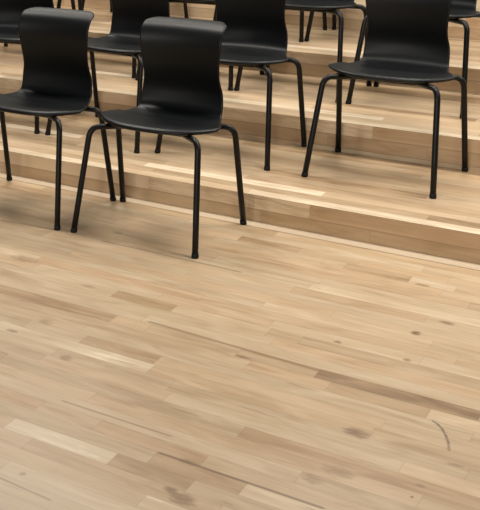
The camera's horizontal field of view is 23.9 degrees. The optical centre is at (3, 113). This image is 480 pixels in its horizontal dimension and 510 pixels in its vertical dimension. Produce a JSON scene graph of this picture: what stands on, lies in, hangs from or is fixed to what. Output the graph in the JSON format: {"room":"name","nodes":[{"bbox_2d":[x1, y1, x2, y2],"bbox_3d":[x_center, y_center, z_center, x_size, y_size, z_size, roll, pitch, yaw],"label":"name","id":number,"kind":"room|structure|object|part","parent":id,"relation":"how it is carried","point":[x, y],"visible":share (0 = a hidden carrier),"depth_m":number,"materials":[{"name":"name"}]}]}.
{"room":"lecture hall","nodes":[
{"label":"lecture hall","id":0,"kind":"room"},
{"bbox_2d":[0,173,479,509],"bbox_3d":[0.224,0.378,4.991,8.640,0.054,8.247,9,17,34],"label":"floor","id":1,"kind":"structure","parent":0,"point":[275,367],"depth_m":3.30,"materials":[{"name":"brown wood"}]},
{"bbox_2d":[0,7,115,230],"bbox_3d":[0.135,-0.008,4.721,0.591,0.830,0.515,9,17,35],"label":"chair","id":2,"kind":"object","parent":1,"relation":"on","point":[57,79],"visible":1,"depth_m":4.78,"materials":[{"name":"black plastic"}]},
{"bbox_3d":[0.037,0.127,4.985,0.082,0.440,0.220,-7,15,-22],"label":"leg","id":3,"kind":"part","parent":2,"relation":"part of","materials":[{"name":"black paint"}]},
{"bbox_3d":[0.121,-0.037,4.694,0.530,0.024,0.284,9,17,34],"label":"seat","id":4,"kind":"part","parent":2,"relation":"part of","materials":[{"name":"black plastic"}]},
{"bbox_3d":[0.237,-0.261,4.812,0.415,0.391,0.145,9,17,35],"label":"backrest","id":5,"kind":"part","parent":2,"relation":"part of","materials":[{"name":"black plastic"}]},
{"bbox_3d":[0.222,0.237,4.532,0.046,0.441,0.246,-2,14,-3],"label":"leg","id":6,"kind":"part","parent":2,"relation":"part of","materials":[{"name":"black paint"}]},
{"bbox_3d":[0.384,0.180,4.743,0.220,0.440,0.082,0,14,4],"label":"leg","id":7,"kind":"part","parent":2,"relation":"part of","materials":[{"name":"black paint"}]},
{"bbox_2d":[70,17,246,258],"bbox_3d":[0.640,0.065,4.387,0.591,0.830,0.515,8,17,34],"label":"chair","id":8,"kind":"object","parent":1,"relation":"on","point":[182,94],"visible":1,"depth_m":4.44,"materials":[{"name":"black plastic"}]},
{"bbox_3d":[0.388,0.259,4.431,0.246,0.441,0.046,-5,15,-16],"label":"leg","id":9,"kind":"part","parent":8,"relation":"part of","materials":[{"name":"black paint"}]},
{"bbox_3d":[0.539,0.200,4.650,0.082,0.440,0.220,-8,16,-23],"label":"leg","id":10,"kind":"part","parent":8,"relation":"part of","materials":[{"name":"black paint"}]},
{"bbox_3d":[0.627,0.036,4.360,0.530,0.024,0.284,8,17,34],"label":"seat","id":11,"kind":"part","parent":8,"relation":"part of","materials":[{"name":"black plastic"}]},
{"bbox_3d":[0.741,-0.188,4.479,0.415,0.391,0.145,8,17,34],"label":"backrest","id":12,"kind":"part","parent":8,"relation":"part of","materials":[{"name":"black plastic"}]},
{"bbox_3d":[0.731,0.310,4.199,0.046,0.441,0.246,-2,14,-4],"label":"leg","id":13,"kind":"part","parent":8,"relation":"part of","materials":[{"name":"black paint"}]},
{"bbox_3d":[0.890,0.252,4.413,0.220,0.440,0.082,0,14,4],"label":"leg","id":14,"kind":"part","parent":8,"relation":"part of","materials":[{"name":"black paint"}]},
{"bbox_2d":[0,112,479,263],"bbox_3d":[0.501,0.192,5.350,8.640,0.116,0.789,9,17,34],"label":"step","id":15,"kind":"structure","parent":1,"relation":"on","point":[362,198],"depth_m":4.69,"materials":[{"name":"brown wood"}]},
{"bbox_2d":[0,0,53,133],"bbox_3d":[0.037,-0.381,5.726,0.591,0.830,0.515,6,16,27],"label":"chair","id":16,"kind":"object","parent":15,"relation":"on","point":[10,10],"visible":0.32,"depth_m":5.86,"materials":[{"name":"black plastic"}]},
{"bbox_3d":[0.026,-0.410,5.698,0.530,0.024,0.284,6,16,27],"label":"seat","id":17,"kind":"part","parent":16,"relation":"part of","materials":[{"name":"black plastic"}]},
{"bbox_3d":[0.119,-0.637,5.830,0.415,0.391,0.145,6,16,27],"label":"backrest","id":18,"kind":"part","parent":16,"relation":"part of","materials":[{"name":"black plastic"}]},
{"bbox_3d":[0.155,-0.140,5.550,0.046,0.441,0.246,-4,15,-10],"label":"leg","id":19,"kind":"part","parent":16,"relation":"part of","materials":[{"name":"black paint"}]},
{"bbox_2d":[45,0,169,153],"bbox_3d":[0.579,-0.303,5.370,0.591,0.830,0.515,11,19,40],"label":"chair","id":20,"kind":"object","parent":15,"relation":"on","point":[128,16],"visible":0.59,"depth_m":5.46,"materials":[{"name":"black plastic"}]},
{"bbox_3d":[0.327,-0.117,5.442,0.246,0.441,0.046,-4,14,-10],"label":"leg","id":21,"kind":"part","parent":20,"relation":"part of","materials":[{"name":"black paint"}]},
{"bbox_3d":[0.502,-0.172,5.643,0.082,0.440,0.220,-6,15,-17],"label":"leg","id":22,"kind":"part","parent":20,"relation":"part of","materials":[{"name":"black paint"}]},
{"bbox_3d":[0.563,-0.333,5.345,0.530,0.024,0.284,11,19,40],"label":"seat","id":23,"kind":"part","parent":20,"relation":"part of","materials":[{"name":"black plastic"}]},
{"bbox_3d":[0.695,-0.554,5.451,0.415,0.391,0.145,11,19,40],"label":"backrest","id":24,"kind":"part","parent":20,"relation":"part of","materials":[{"name":"black plastic"}]},
{"bbox_3d":[0.641,-0.056,5.175,0.046,0.441,0.246,-1,14,3],"label":"leg","id":25,"kind":"part","parent":20,"relation":"part of","materials":[{"name":"black paint"}]},
{"bbox_2d":[155,0,306,170],"bbox_3d":[1.078,-0.235,5.056,0.591,0.830,0.515,8,17,34],"label":"chair","id":26,"kind":"object","parent":15,"relation":"on","point":[255,35],"visible":0.74,"depth_m":5.11,"materials":[{"name":"black plastic"}]},
{"bbox_3d":[0.826,-0.042,5.100,0.246,0.441,0.046,-6,15,-16],"label":"leg","id":27,"kind":"part","parent":26,"relation":"part of","materials":[{"name":"black paint"}]},
{"bbox_3d":[1.179,-0.488,5.149,0.415,0.391,0.145,8,17,34],"label":"backrest","id":28,"kind":"part","parent":26,"relation":"part of","materials":[{"name":"black plastic"}]},
{"bbox_3d":[1.065,-0.264,5.029,0.530,0.024,0.284,8,17,34],"label":"seat","id":29,"kind":"part","parent":26,"relation":"part of","materials":[{"name":"black plastic"}]},
{"bbox_3d":[1.169,0.009,4.868,0.046,0.441,0.246,-2,14,-4],"label":"leg","id":30,"kind":"part","parent":26,"relation":"part of","materials":[{"name":"black paint"}]},
{"bbox_3d":[1.328,-0.048,5.082,0.220,0.440,0.082,0,14,3],"label":"leg","id":31,"kind":"part","parent":26,"relation":"part of","materials":[{"name":"black paint"}]},
{"bbox_2d":[0,43,479,171],"bbox_3d":[0.978,-0.111,5.971,8.640,0.143,0.870,9,17,34],"label":"step","id":32,"kind":"structure","parent":15,"relation":"on","point":[392,122],"depth_m":5.29,"materials":[{"name":"brown wood"}]},
{"bbox_2d":[4,0,75,46],"bbox_3d":[0.125,-0.759,6.622,0.591,0.830,0.515,9,17,34],"label":"chair","id":33,"kind":"object","parent":32,"relation":"on","point":[72,1],"visible":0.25,"depth_m":6.60,"materials":[{"name":"black plastic"}]},
{"bbox_3d":[0.374,-0.571,6.646,0.220,0.440,0.082,0,14,4],"label":"leg","id":34,"kind":"part","parent":33,"relation":"part of","materials":[{"name":"black paint"}]},
{"bbox_2d":[57,0,135,77],"bbox_3d":[0.619,-0.683,6.279,0.591,0.830,0.515,7,17,31],"label":"chair","id":35,"kind":"object","parent":32,"relation":"on","point":[58,1],"visible":0.21,"depth_m":6.03,"materials":[{"name":"black plastic"}]},
{"bbox_3d":[0.367,-0.487,6.312,0.246,0.441,0.046,-6,15,-18],"label":"leg","id":36,"kind":"part","parent":35,"relation":"part of","materials":[{"name":"black paint"}]},
{"bbox_3d":[0.507,-0.547,6.537,0.082,0.440,0.220,-8,16,-26],"label":"leg","id":37,"kind":"part","parent":35,"relation":"part of","materials":[{"name":"black paint"}]},
{"bbox_3d":[0.721,-0.440,6.096,0.046,0.441,0.246,-3,14,-6],"label":"leg","id":38,"kind":"part","parent":35,"relation":"part of","materials":[{"name":"black paint"}]},
{"bbox_2d":[135,0,264,90],"bbox_3d":[1.092,-0.608,5.939,0.591,0.830,0.515,8,17,32],"label":"chair","id":39,"kind":"object","parent":32,"relation":"on","point":[208,2],"visible":0.24,"depth_m":5.81,"materials":[{"name":"black plastic"}]},
{"bbox_3d":[0.846,-0.410,5.967,0.166,0.441,0.202,8,17,32],"label":"leg","id":40,"kind":"part","parent":39,"relation":"part of","materials":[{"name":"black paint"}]},
{"bbox_3d":[1.079,-0.637,5.912,0.530,0.024,0.284,8,17,32],"label":"seat","id":41,"kind":"part","parent":39,"relation":"part of","materials":[{"name":"black plastic"}]},
{"bbox_3d":[1.190,-0.364,5.753,0.046,0.441,0.246,-3,14,-5],"label":"leg","id":42,"kind":"part","parent":39,"relation":"part of","materials":[{"name":"black paint"}]},
{"bbox_2d":[8,6,479,94],"bbox_3d":[1.455,-0.421,6.590,8.640,0.130,0.788,9,17,34],"label":"step","id":43,"kind":"structure","parent":32,"relation":"on","point":[314,56],"depth_m":6.02,"materials":[{"name":"brown wood"}]},
{"bbox_2d":[82,0,188,17],"bbox_3d":[0.856,-1.021,7.056,0.591,0.830,0.515,9,17,34],"label":"chair","id":44,"kind":"object","parent":43,"relation":"on","point":[83,1],"visible":0.36,"depth_m":7.13,"materials":[{"name":"black plastic"}]},
{"bbox_3d":[1.105,-0.833,7.079,0.220,0.440,0.082,0,14,4],"label":"leg","id":45,"kind":"part","parent":44,"relation":"part of","materials":[{"name":"black paint"}]},
{"bbox_2d":[53,0,479,40],"bbox_3d":[2.139,-0.801,7.493,8.640,0.130,1.588,9,17,34],"label":"step","id":46,"kind":"structure","parent":43,"relation":"on","point":[353,18],"depth_m":6.72,"materials":[{"name":"brown wood"}]},
{"bbox_2d":[213,6,326,41],"bbox_3d":[1.614,-0.899,6.507,0.591,0.830,0.515,7,17,31],"label":"chair","id":47,"kind":"object","parent":43,"relation":"on","point":[324,15],"visible":0.5,"depth_m":6.26,"materials":[{"name":"black plastic"}]},
{"bbox_3d":[1.716,-0.656,6.324,0.046,0.441,0.246,-3,14,-6],"label":"leg","id":48,"kind":"part","parent":47,"relation":"part of","materials":[{"name":"black paint"}]},
{"bbox_3d":[1.864,-0.715,6.544,0.220,0.440,0.082,-1,14,1],"label":"leg","id":49,"kind":"part","parent":47,"relation":"part of","materials":[{"name":"black paint"}]},
{"bbox_2d":[304,12,335,41],"bbox_3d":[2.111,-0.833,6.201,0.591,0.830,0.515,10,18,37],"label":"chair","id":50,"kind":"object","parent":43,"relation":"on","point":[309,25],"visible":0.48,"depth_m":6.27,"materials":[{"name":"black plastic"}]},
{"bbox_3d":[1.858,-0.643,6.261,0.246,0.441,0.046,-5,15,-12],"label":"leg","id":51,"kind":"part","parent":50,"relation":"part of","materials":[{"name":"black paint"}]},
{"bbox_3d":[2.023,-0.700,6.470,0.082,0.440,0.220,-7,15,-20],"label":"leg","id":52,"kind":"part","parent":50,"relation":"part of","materials":[{"name":"black paint"}]},
{"bbox_2d":[234,0,371,102],"bbox_3d":[1.578,-0.540,5.627,0.591,0.830,0.515,9,18,35],"label":"chair","id":53,"kind":"object","parent":32,"relation":"on","point":[326,6],"visible":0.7,"depth_m":5.50,"materials":[{"name":"black plastic"}]},
{"bbox_3d":[1.325,-0.348,5.676,0.246,0.441,0.046,-5,15,-15],"label":"leg","id":54,"kind":"part","parent":53,"relation":"part of","materials":[{"name":"black paint"}]},
{"bbox_3d":[1.564,-0.569,5.601,0.530,0.024,0.284,9,18,35],"label":"seat","id":55,"kind":"part","parent":53,"relation":"part of","materials":[{"name":"black plastic"}]},
{"bbox_3d":[1.663,-0.295,5.438,0.046,0.441,0.246,-2,14,-3],"label":"leg","id":56,"kind":"part","parent":53,"relation":"part of","materials":[{"name":"black paint"}]},
{"bbox_3d":[1.681,-0.792,5.718,0.415,0.391,0.145,9,18,35],"label":"backrest","id":57,"kind":"part","parent":53,"relation":"part of","materials":[{"name":"black plastic"}]},
{"bbox_3d":[1.826,-0.352,5.648,0.220,0.440,0.082,0,14,5],"label":"leg","id":58,"kind":"part","parent":53,"relation":"part of","materials":[{"name":"black paint"}]},
{"bbox_2d":[346,0,479,118],"bbox_3d":[2.060,-0.465,5.289,0.591,0.830,0.515,9,18,36],"label":"chair","id":59,"kind":"object","parent":32,"relation":"on","point":[460,9],"visible":0.49,"depth_m":5.27,"materials":[{"name":"black plastic"}]},
{"bbox_3d":[1.808,-0.274,5.344,0.246,0.441,0.046,-5,15,-13],"label":"leg","id":60,"kind":"part","parent":59,"relation":"part of","materials":[{"name":"black paint"}]},
{"bbox_3d":[2.140,-0.220,5.098,0.046,0.441,0.246,-2,14,-1],"label":"leg","id":61,"kind":"part","parent":59,"relation":"part of","materials":[{"name":"black paint"}]},
{"bbox_3d":[2.167,-0.717,5.378,0.415,0.391,0.145,9,18,36],"label":"backrest","id":62,"kind":"part","parent":59,"relation":"part of","materials":[{"name":"black plastic"}]},
{"bbox_3d":[2.046,-0.494,5.263,0.530,0.024,0.284,9,18,36],"label":"seat","id":63,"kind":"part","parent":59,"relation":"part of","materials":[{"name":"black plastic"}]},
{"bbox_2d":[301,0,467,198],"bbox_3d":[1.663,-0.144,4.643,0.591,0.830,0.515,9,18,36],"label":"chair","id":64,"kind":"object","parent":15,"relation":"on","point":[407,41],"visible":1,"depth_m":4.69,"materials":[{"name":"black plastic"}]},
{"bbox_3d":[1.410,0.047,4.696,0.246,0.441,0.046,-5,15,-14],"label":"leg","id":65,"kind":"part","parent":64,"relation":"part of","materials":[{"name":"black paint"}]},
{"bbox_3d":[1.569,-0.010,4.910,0.082,0.440,0.220,-7,15,-21],"label":"leg","id":66,"kind":"part","parent":64,"relation":"part of","materials":[{"name":"black paint"}]},
{"bbox_3d":[1.649,-0.173,4.617,0.530,0.024,0.284,9,18,36],"label":"seat","id":67,"kind":"part","parent":64,"relation":"part of","materials":[{"name":"black plastic"}]},
{"bbox_3d":[1.768,-0.396,4.733,0.415,0.391,0.145,9,18,36],"label":"backrest","id":68,"kind":"part","parent":64,"relation":"part of","materials":[{"name":"black plastic"}]},
{"bbox_3d":[1.745,0.102,4.453,0.046,0.441,0.246,-2,14,-2],"label":"leg","id":69,"kind":"part","parent":64,"relation":"part of","materials":[{"name":"black paint"}]},
{"bbox_3d":[1.911,0.045,4.661,0.220,0.440,0.082,0,14,5],"label":"leg","id":70,"kind":"part","parent":64,"relation":"part of","materials":[{"name":"black paint"}]}
]}

